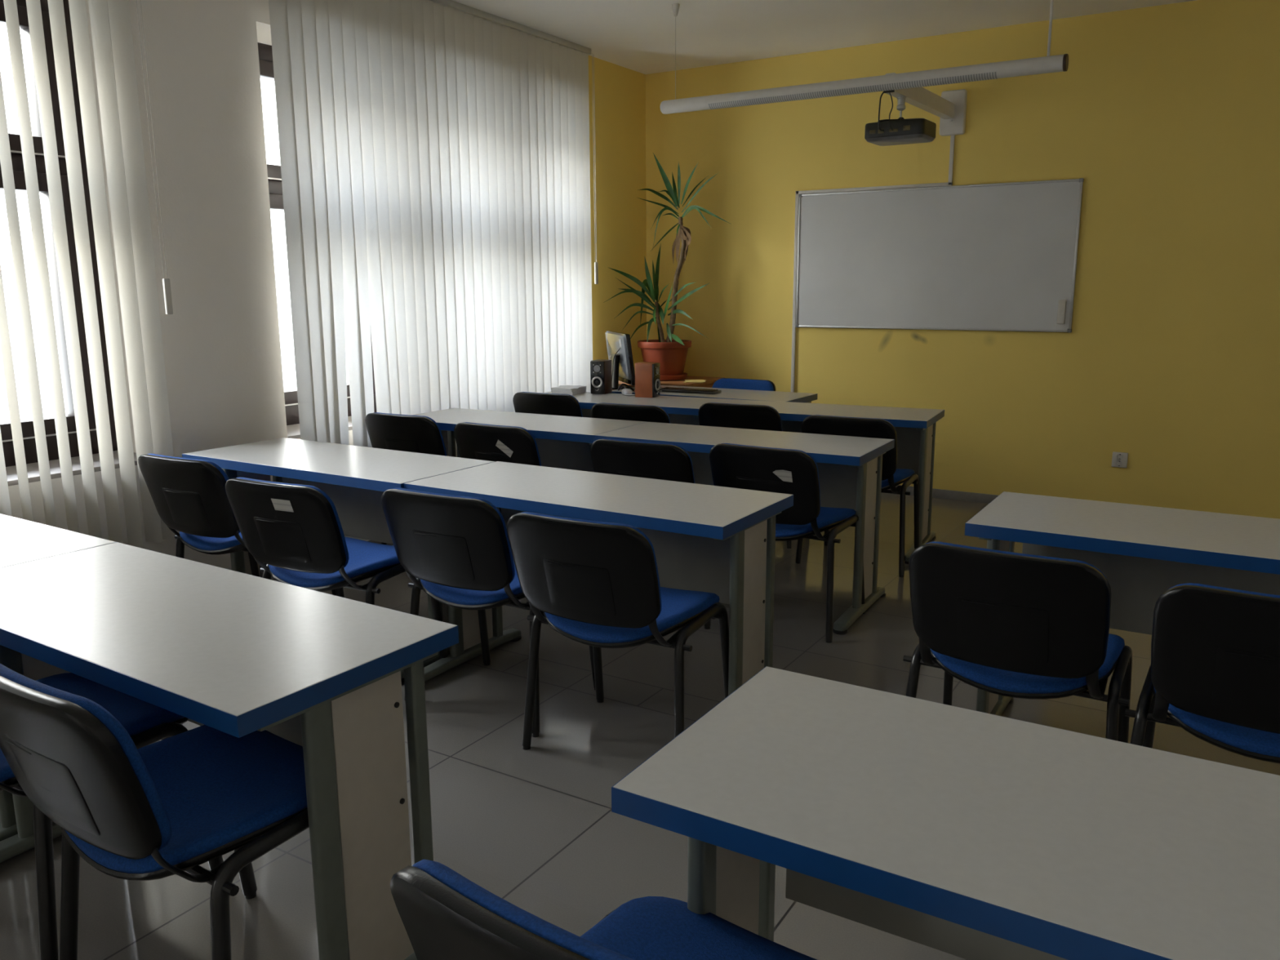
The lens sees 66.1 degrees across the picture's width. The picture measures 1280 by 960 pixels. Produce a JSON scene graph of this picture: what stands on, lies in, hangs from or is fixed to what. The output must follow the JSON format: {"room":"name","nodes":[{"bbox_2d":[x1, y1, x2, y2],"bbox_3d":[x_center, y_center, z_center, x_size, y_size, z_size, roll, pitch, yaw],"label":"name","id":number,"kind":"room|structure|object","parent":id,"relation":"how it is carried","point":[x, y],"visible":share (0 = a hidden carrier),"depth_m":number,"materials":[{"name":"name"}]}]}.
{"room":"classroom","nodes":[
{"label":"classroom","id":0,"kind":"room"},
{"bbox_2d":[8,0,646,569],"bbox_3d":[-3.176,-0.619,2.941,0.440,2.990,11.585,7,13,31],"label":"wall","id":1,"kind":"structure","parent":0,"point":[221,344],"depth_m":4.51,"materials":[{"name":"white paint"}]},
{"bbox_2d":[0,0,137,485],"bbox_3d":[-3.011,-0.834,3.132,0.401,1.961,2.750,7,13,31],"label":"window","id":2,"kind":"structure","parent":1,"relation":"in","point":[27,425],"depth_m":4.20,"materials":[{"name":"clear glass"}]},
{"bbox_2d":[0,0,179,548],"bbox_3d":[-2.760,-0.808,2.971,0.090,2.635,2.816,7,13,31],"label":"vertical blind","id":3,"kind":"object","parent":2,"relation":"attached to","point":[110,20],"visible":0.91,"depth_m":3.91,"materials":[{"name":"white fabric"}]},
{"bbox_2d":[257,42,377,439],"bbox_3d":[-1.228,-1.405,5.970,0.401,1.961,2.710,7,13,31],"label":"window","id":4,"kind":"structure","parent":1,"relation":"in","point":[265,53],"depth_m":5.10,"materials":[{"name":"clear glass"}]},
{"bbox_2d":[367,509,499,545],"bbox_3d":[-2.979,0.840,3.103,0.012,0.062,11.573,7,13,31],"label":"baseboard","id":5,"kind":"structure","parent":1,"relation":"attached to","point":[372,541],"depth_m":5.49,"materials":[{"name":"tile"}]},
{"bbox_2d":[0,493,1279,959],"bbox_3d":[-0.354,1.219,1.537,7.050,0.100,11.785,7,13,31],"label":"floor","id":6,"kind":"structure","parent":0,"point":[536,828],"depth_m":3.00,"materials":[{"name":"tile"}]},
{"bbox_2d":[0,513,115,841],"bbox_3d":[-2.132,0.520,2.924,1.270,0.750,0.636,7,13,32],"label":"table","id":7,"kind":"object","parent":6,"relation":"on","point":[21,540],"visible":0.04,"depth_m":2.71,"materials":[{"name":"white laminate"}]},
{"bbox_2d":[0,672,223,959],"bbox_3d":[-1.384,0.627,2.222,0.572,0.806,0.593,7,13,31],"label":"chair","id":8,"kind":"object","parent":6,"relation":"on","point":[146,723],"visible":0.29,"depth_m":2.19,"materials":[{"name":"blue fabric"}]},
{"bbox_2d":[0,663,308,959],"bbox_3d":[-0.887,0.681,1.933,0.572,0.806,0.593,7,13,33],"label":"chair","id":9,"kind":"object","parent":6,"relation":"on","point":[177,804],"visible":0.92,"depth_m":1.73,"materials":[{"name":"blue fabric"}]},
{"bbox_2d":[0,663,171,849],"bbox_3d":[-1.005,0.480,1.715,0.464,0.325,0.127,7,13,33],"label":"backrest","id":10,"kind":"object","parent":9,"relation":"on","point":[75,762],"depth_m":1.61,"materials":[{"name":"black plastic"}]},
{"bbox_2d":[0,542,458,959],"bbox_3d":[-1.061,0.650,2.240,1.280,0.750,0.636,7,13,32],"label":"table","id":11,"kind":"object","parent":6,"relation":"on","point":[237,654],"visible":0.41,"depth_m":1.97,"materials":[{"name":"white laminate"}]},
{"bbox_2d":[137,453,336,595],"bbox_3d":[-1.651,0.262,4.069,0.572,0.806,0.593,6,13,28],"label":"chair","id":12,"kind":"object","parent":6,"relation":"on","point":[189,495],"visible":0.62,"depth_m":3.80,"materials":[{"name":"black plastic"}]},
{"bbox_2d":[147,453,239,536],"bbox_3d":[-1.754,0.063,3.842,0.464,0.325,0.127,6,13,28],"label":"backrest","id":13,"kind":"object","parent":12,"relation":"on","point":[190,497],"depth_m":3.78,"materials":[{"name":"black plastic"}]},
{"bbox_2d":[225,476,448,658],"bbox_3d":[-1.104,0.355,3.585,0.572,0.806,0.593,6,13,27],"label":"chair","id":14,"kind":"object","parent":6,"relation":"on","point":[295,530],"visible":0.83,"depth_m":3.34,"materials":[{"name":"black plastic"}]},
{"bbox_2d":[235,476,348,568],"bbox_3d":[-1.204,0.156,3.356,0.464,0.325,0.127,6,13,27],"label":"backrest","id":15,"kind":"object","parent":14,"relation":"on","point":[299,526],"depth_m":3.29,"materials":[{"name":"black plastic"}]},
{"bbox_2d":[182,437,495,683],"bbox_3d":[-1.268,0.277,4.132,1.280,0.750,0.636,7,13,31],"label":"table","id":16,"kind":"object","parent":6,"relation":"on","point":[355,478],"visible":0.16,"depth_m":4.08,"materials":[{"name":"white laminate"}]},
{"bbox_2d":[364,412,501,544],"bbox_3d":[-1.099,0.017,5.293,0.572,0.806,0.593,6,13,28],"label":"chair","id":17,"kind":"object","parent":6,"relation":"on","point":[404,433],"visible":0.34,"depth_m":4.98,"materials":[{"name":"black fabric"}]},
{"bbox_2d":[373,412,446,456],"bbox_3d":[-1.201,-0.182,5.065,0.464,0.325,0.127,6,13,28],"label":"backrest","id":18,"kind":"object","parent":17,"relation":"on","point":[404,433],"depth_m":4.97,"materials":[{"name":"black plastic"}]},
{"bbox_2d":[381,488,595,737],"bbox_3d":[-0.514,0.392,3.385,0.572,0.806,0.593,6,13,29],"label":"chair","id":19,"kind":"object","parent":6,"relation":"on","point":[457,548],"visible":0.79,"depth_m":3.13,"materials":[{"name":"black plastic"}]},
{"bbox_2d":[393,488,515,583],"bbox_3d":[-0.617,0.192,3.159,0.464,0.325,0.127,6,13,29],"label":"backrest","id":20,"kind":"object","parent":19,"relation":"on","point":[466,540],"depth_m":3.10,"materials":[{"name":"black plastic"}]},
{"bbox_2d":[453,422,541,466],"bbox_3d":[-0.561,0.092,4.898,0.572,0.806,0.593,7,13,31],"label":"chair","id":21,"kind":"object","parent":6,"relation":"on","point":[483,442],"visible":0.2,"depth_m":4.58,"materials":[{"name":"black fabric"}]},
{"bbox_2d":[411,408,645,471],"bbox_3d":[-0.651,0.055,5.233,1.280,0.750,0.636,6,13,29],"label":"table","id":22,"kind":"object","parent":6,"relation":"on","point":[563,442],"visible":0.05,"depth_m":5.20,"materials":[{"name":"white laminate"}]},
{"bbox_2d":[512,391,582,417],"bbox_3d":[-0.454,-0.174,6.239,0.572,0.806,0.593,6,13,28],"label":"chair","id":23,"kind":"object","parent":6,"relation":"on","point":[556,404],"visible":0.13,"depth_m":5.92,"materials":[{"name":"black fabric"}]},
{"bbox_2d":[403,461,793,695],"bbox_3d":[-0.170,0.400,3.478,1.280,0.750,0.636,7,13,31],"label":"table","id":24,"kind":"object","parent":6,"relation":"on","point":[719,540],"visible":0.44,"depth_m":3.31,"materials":[{"name":"white laminate"}]},
{"bbox_2d":[390,858,817,959],"bbox_3d":[0.050,0.804,1.288,0.572,0.806,0.593,8,14,35],"label":"chair","id":25,"kind":"object","parent":6,"relation":"on","point":[444,914],"visible":0.98,"depth_m":1.10,"materials":[{"name":"blue fabric"}]},
{"bbox_2d":[413,858,634,959],"bbox_3d":[-0.073,0.602,1.074,0.464,0.325,0.127,8,14,35],"label":"backrest","id":26,"kind":"object","parent":25,"relation":"on","point":[433,940],"depth_m":1.05,"materials":[{"name":"black plastic"}]},
{"bbox_2d":[506,511,728,750],"bbox_3d":[-0.058,0.458,3.039,0.572,0.806,0.593,6,13,28],"label":"chair","id":27,"kind":"object","parent":6,"relation":"on","point":[595,584],"visible":0.99,"depth_m":2.82,"materials":[{"name":"black plastic"}]},
{"bbox_2d":[520,511,662,615],"bbox_3d":[-0.161,0.258,2.812,0.464,0.325,0.127,6,13,28],"label":"backrest","id":28,"kind":"object","parent":27,"relation":"on","point":[613,571],"depth_m":2.75,"materials":[{"name":"black plastic"}]},
{"bbox_2d":[591,402,670,423],"bbox_3d":[0.052,-0.062,5.663,0.572,0.806,0.593,5,13,27],"label":"chair","id":29,"kind":"object","parent":6,"relation":"on","point":[646,413],"visible":0.1,"depth_m":5.33,"materials":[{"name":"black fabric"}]},
{"bbox_2d":[543,391,732,425],"bbox_3d":[-0.114,-0.134,6.172,1.262,0.750,0.636,5,12,26],"label":"table","id":30,"kind":"object","parent":6,"relation":"on","point":[680,410],"visible":0.02,"depth_m":6.03,"materials":[{"name":"white laminate"}]},
{"bbox_2d":[551,385,586,395],"bbox_3d":[-0.464,-0.587,6.428,0.181,0.042,0.222,3,12,18],"label":"paper stack","id":31,"kind":"object","parent":30,"relation":"on","point":[562,389],"visible":0.96,"depth_m":6.36,"materials":[{"name":"white paper"}]},
{"bbox_2d":[590,359,612,394],"bbox_3d":[-0.256,-0.673,6.418,0.098,0.214,0.140,4,12,20],"label":"loudspeaker","id":32,"kind":"object","parent":30,"relation":"on","point":[600,369],"visible":1,"depth_m":6.37,"materials":[{"name":"black wood"}]},
{"bbox_2d":[621,387,632,394],"bbox_3d":[-0.085,-0.578,6.395,0.056,0.034,0.100,-4,12,-18],"label":"computer mouse","id":33,"kind":"object","parent":30,"relation":"on","point":[624,391],"visible":1,"depth_m":6.36,"materials":[{"name":"white plastic"}]},
{"bbox_2d":[635,361,662,397],"bbox_3d":[0.055,-0.631,6.196,0.146,0.214,0.098,5,12,24],"label":"loudspeaker","id":34,"kind":"object","parent":30,"relation":"on","point":[647,375],"visible":1,"depth_m":6.16,"materials":[{"name":"brown wood"}]},
{"bbox_2d":[590,438,711,629],"bbox_3d":[0.118,0.191,4.383,0.572,0.806,0.593,6,13,29],"label":"chair","id":35,"kind":"object","parent":6,"relation":"on","point":[662,461],"visible":0.25,"depth_m":4.07,"materials":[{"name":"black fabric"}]},
{"bbox_2d":[601,438,694,483],"bbox_3d":[0.013,-0.009,4.157,0.464,0.325,0.127,6,13,29],"label":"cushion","id":36,"kind":"object","parent":35,"relation":"on","point":[662,461],"depth_m":4.06,"materials":[{"name":"plastic"}]},
{"bbox_2d":[612,375,724,390],"bbox_3d":[0.196,-0.382,7.402,0.670,0.755,0.630,7,13,31],"label":"desk","id":37,"kind":"object","parent":6,"relation":"on","point":[709,381],"visible":0.12,"depth_m":7.18,"materials":[{"name":"orange wood"}]},
{"bbox_2d":[603,152,729,381],"bbox_3d":[0.258,-1.526,7.104,0.936,1.606,0.473,5,12,23],"label":"yucca","id":38,"kind":"object","parent":37,"relation":"on","point":[671,353],"visible":0.98,"depth_m":7.14,"materials":[{"name":"plant"}]},
{"bbox_2d":[637,339,691,375],"bbox_3d":[0.181,-0.897,7.289,0.400,0.266,0.400,7,13,31],"label":"pot","id":39,"kind":"object","parent":38,"relation":"attached to","point":[671,354],"depth_m":7.15,"materials":[{"name":"ceramic"}]},
{"bbox_2d":[683,379,706,382],"bbox_3d":[0.399,-0.717,7.129,0.160,0.006,0.214,1,11,6],"label":"papers","id":40,"kind":"object","parent":37,"relation":"on","point":[686,380],"visible":1,"depth_m":7.10,"materials":[{"name":"yellow paper"}]},
{"bbox_2d":[608,384,817,403],"bbox_3d":[0.466,-0.207,6.524,1.268,0.750,0.636,7,13,31],"label":"table","id":41,"kind":"object","parent":6,"relation":"on","point":[726,393],"visible":0.03,"depth_m":6.30,"materials":[{"name":"white laminate"}]},
{"bbox_2d":[605,330,635,389],"bbox_3d":[-0.178,-0.822,6.749,0.180,0.377,0.560,-3,12,-15],"label":"computer monitor","id":42,"kind":"object","parent":41,"relation":"on","point":[618,344],"visible":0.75,"depth_m":6.62,"materials":[{"name":"black plastic"}]},
{"bbox_2d":[617,383,635,391],"bbox_3d":[-0.094,-0.615,6.518,0.129,0.053,0.063,7,13,31],"label":"cable tangle","id":43,"kind":"object","parent":41,"relation":"on","point":[620,387],"visible":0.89,"depth_m":6.50,"materials":[{"name":"black plastic"}]},
{"bbox_2d":[660,386,721,394],"bbox_3d":[0.327,-0.588,6.463,0.400,0.023,0.124,6,13,27],"label":"keyboard","id":44,"kind":"object","parent":41,"relation":"on","point":[671,389],"visible":1,"depth_m":6.41,"materials":[{"name":"black plastic"}]},
{"bbox_2d":[711,377,775,391],"bbox_3d":[0.586,-0.252,6.604,0.572,0.806,0.593,7,13,31],"label":"chair","id":45,"kind":"object","parent":6,"relation":"on","point":[724,383],"visible":0.07,"depth_m":6.72,"materials":[{"name":"blue fabric"}]},
{"bbox_2d":[594,422,894,634],"bbox_3d":[0.465,0.172,4.613,1.280,0.750,0.636,6,13,29],"label":"table","id":46,"kind":"object","parent":6,"relation":"on","point":[850,468],"visible":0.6,"depth_m":4.45,"materials":[{"name":"white laminate"}]},
{"bbox_2d":[697,402,791,548],"bbox_3d":[0.648,-0.063,5.652,0.572,0.806,0.593,5,12,26],"label":"chair","id":47,"kind":"object","parent":6,"relation":"on","point":[762,417],"visible":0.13,"depth_m":5.33,"materials":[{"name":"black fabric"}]},
{"bbox_2d":[707,402,782,430],"bbox_3d":[0.553,-0.262,5.421,0.464,0.325,0.127,5,13,26],"label":"cushion","id":48,"kind":"object","parent":47,"relation":"on","point":[762,417],"depth_m":5.32,"materials":[{"name":"black plastic"}]},
{"bbox_2d":[709,443,865,643],"bbox_3d":[0.625,0.219,4.226,0.572,0.806,0.593,7,13,33],"label":"chair","id":49,"kind":"object","parent":6,"relation":"on","point":[771,469],"visible":0.64,"depth_m":3.97,"materials":[{"name":"black plastic"}]},
{"bbox_2d":[720,443,820,512],"bbox_3d":[0.507,0.018,4.008,0.464,0.325,0.127,7,13,33],"label":"cushion","id":50,"kind":"object","parent":49,"relation":"on","point":[784,471],"depth_m":3.92,"materials":[{"name":"plastic"}]},
{"bbox_2d":[720,399,944,564],"bbox_3d":[1.020,-0.030,5.618,1.265,0.750,0.636,5,12,26],"label":"table","id":51,"kind":"object","parent":6,"relation":"on","point":[915,428],"visible":0.42,"depth_m":5.47,"materials":[{"name":"white laminate"}]},
{"bbox_2d":[795,414,919,577],"bbox_3d":[1.137,0.042,5.106,0.572,0.806,0.593,6,13,28],"label":"chair","id":52,"kind":"object","parent":6,"relation":"on","point":[892,477],"visible":0.38,"depth_m":4.86,"materials":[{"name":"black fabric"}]},
{"bbox_2d":[813,414,895,429],"bbox_3d":[1.036,-0.158,4.878,0.464,0.325,0.127,6,13,28],"label":"cushion","id":53,"kind":"object","parent":52,"relation":"on","point":[820,422],"depth_m":4.78,"materials":[{"name":"black plastic"}]},
{"bbox_2d":[611,666,1279,959],"bbox_3d":[0.638,0.820,1.336,1.280,0.750,0.636,7,13,31],"label":"table","id":54,"kind":"object","parent":6,"relation":"on","point":[968,834],"visible":0.95,"depth_m":1.33,"materials":[{"name":"white laminate"}]},
{"bbox_2d":[902,541,1132,742],"bbox_3d":[1.025,0.525,2.672,0.572,0.806,0.593,7,13,32],"label":"chair","id":55,"kind":"object","parent":6,"relation":"on","point":[998,622],"visible":0.92,"depth_m":2.44,"materials":[{"name":"black plastic"}]},
{"bbox_2d":[926,541,1106,578],"bbox_3d":[0.910,0.324,2.452,0.464,0.325,0.127,7,13,32],"label":"backrest","id":56,"kind":"object","parent":55,"relation":"on","point":[940,564],"depth_m":2.39,"materials":[{"name":"black plastic"}]},
{"bbox_2d":[964,491,1279,715],"bbox_3d":[1.637,0.514,2.852,1.280,0.750,0.636,7,13,31],"label":"table","id":57,"kind":"object","parent":6,"relation":"on","point":[1143,552],"visible":0.44,"depth_m":2.93,"materials":[{"name":"white laminate"}]},
{"bbox_2d":[1124,582,1279,763],"bbox_3d":[1.468,0.592,2.322,0.572,0.806,0.593,7,13,31],"label":"chair","id":58,"kind":"object","parent":6,"relation":"on","point":[1214,669],"visible":0.93,"depth_m":2.14,"materials":[{"name":"black plastic"}]},
{"bbox_2d":[1169,582,1279,598],"bbox_3d":[1.357,0.391,2.100,0.464,0.325,0.127,7,13,31],"label":"cushion","id":59,"kind":"object","parent":58,"relation":"on","point":[1187,590],"depth_m":2.09,"materials":[{"name":"blue fabric"}]},
{"bbox_2d":[452,0,1195,74],"bbox_3d":[-0.370,-1.812,0.937,7.050,0.100,11.785,7,13,31],"label":"ceiling","id":60,"kind":"structure","parent":0,"point":[636,35],"depth_m":5.89,"materials":[{"name":"paint"}]},
{"bbox_2d":[268,0,598,457],"bbox_3d":[-1.003,-1.370,5.767,0.060,2.638,2.594,7,13,31],"label":"vertical blind","id":61,"kind":"object","parent":60,"relation":"hanging from","point":[435,159],"visible":0.84,"depth_m":5.45,"materials":[{"name":"white fabric"}]},
{"bbox_2d":[660,0,1068,114],"bbox_3d":[1.054,-2.292,5.077,2.177,0.582,0.076,6,13,31],"label":"pendant lamp","id":62,"kind":"object","parent":60,"relation":"hanging from","point":[1059,63],"visible":1,"depth_m":5.01,"materials":[{"name":"white plastic"}]},
{"bbox_2d":[645,0,1279,519],"bbox_3d":[2.708,-1.281,6.122,7.050,2.990,0.120,7,13,31],"label":"wall","id":63,"kind":"structure","parent":0,"point":[1168,115],"depth_m":6.08,"materials":[{"name":"yellow paint"}]},
{"bbox_2d":[791,135,955,391],"bbox_3d":[1.558,-1.124,6.793,1.080,2.310,0.016,7,13,31],"label":"duct","id":64,"kind":"object","parent":63,"relation":"attached to","point":[949,183],"visible":0.86,"depth_m":6.87,"materials":[{"name":"white plastic"}]},
{"bbox_2d":[884,72,967,136],"bbox_3d":[1.707,-2.245,5.830,0.156,0.281,1.095,7,13,32],"label":"mount","id":65,"kind":"object","parent":63,"relation":"attached to","point":[951,107],"visible":0.92,"depth_m":6.12,"materials":[{"name":"white plastic"}]},
{"bbox_2d":[864,91,936,146],"bbox_3d":[1.458,-2.045,5.546,0.344,0.260,0.358,7,13,33],"label":"projector","id":66,"kind":"object","parent":65,"relation":"hanging from","point":[885,132],"visible":0.99,"depth_m":5.50,"materials":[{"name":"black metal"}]},
{"bbox_2d":[795,177,1084,333],"bbox_3d":[1.900,-1.460,6.506,1.838,0.924,0.026,7,13,31],"label":"whiteboard","id":67,"kind":"object","parent":63,"relation":"attached to","point":[997,256],"visible":1,"depth_m":6.45,"materials":[{"name":"plastic"}]},
{"bbox_2d":[1056,299,1066,324],"bbox_3d":[2.620,-1.044,6.115,0.045,0.150,0.027,7,13,31],"label":"eraser","id":68,"kind":"object","parent":67,"relation":"attached to","point":[1061,303],"visible":1,"depth_m":6.10,"materials":[{"name":"white plastic"}]},
{"bbox_2d":[888,484,998,503],"bbox_3d":[2.825,0.183,6.264,6.510,0.062,0.012,7,13,31],"label":"baseboard","id":69,"kind":"structure","parent":63,"relation":"attached to","point":[936,493],"depth_m":6.66,"materials":[{"name":"tile"}]},
{"bbox_2d":[1111,451,1128,467],"bbox_3d":[2.976,-0.125,6.104,0.088,0.096,0.018,7,13,31],"label":"wall socket","id":70,"kind":"object","parent":63,"relation":"attached to","point":[1119,460],"visible":1,"depth_m":6.10,"materials":[{"name":"white plastic"}]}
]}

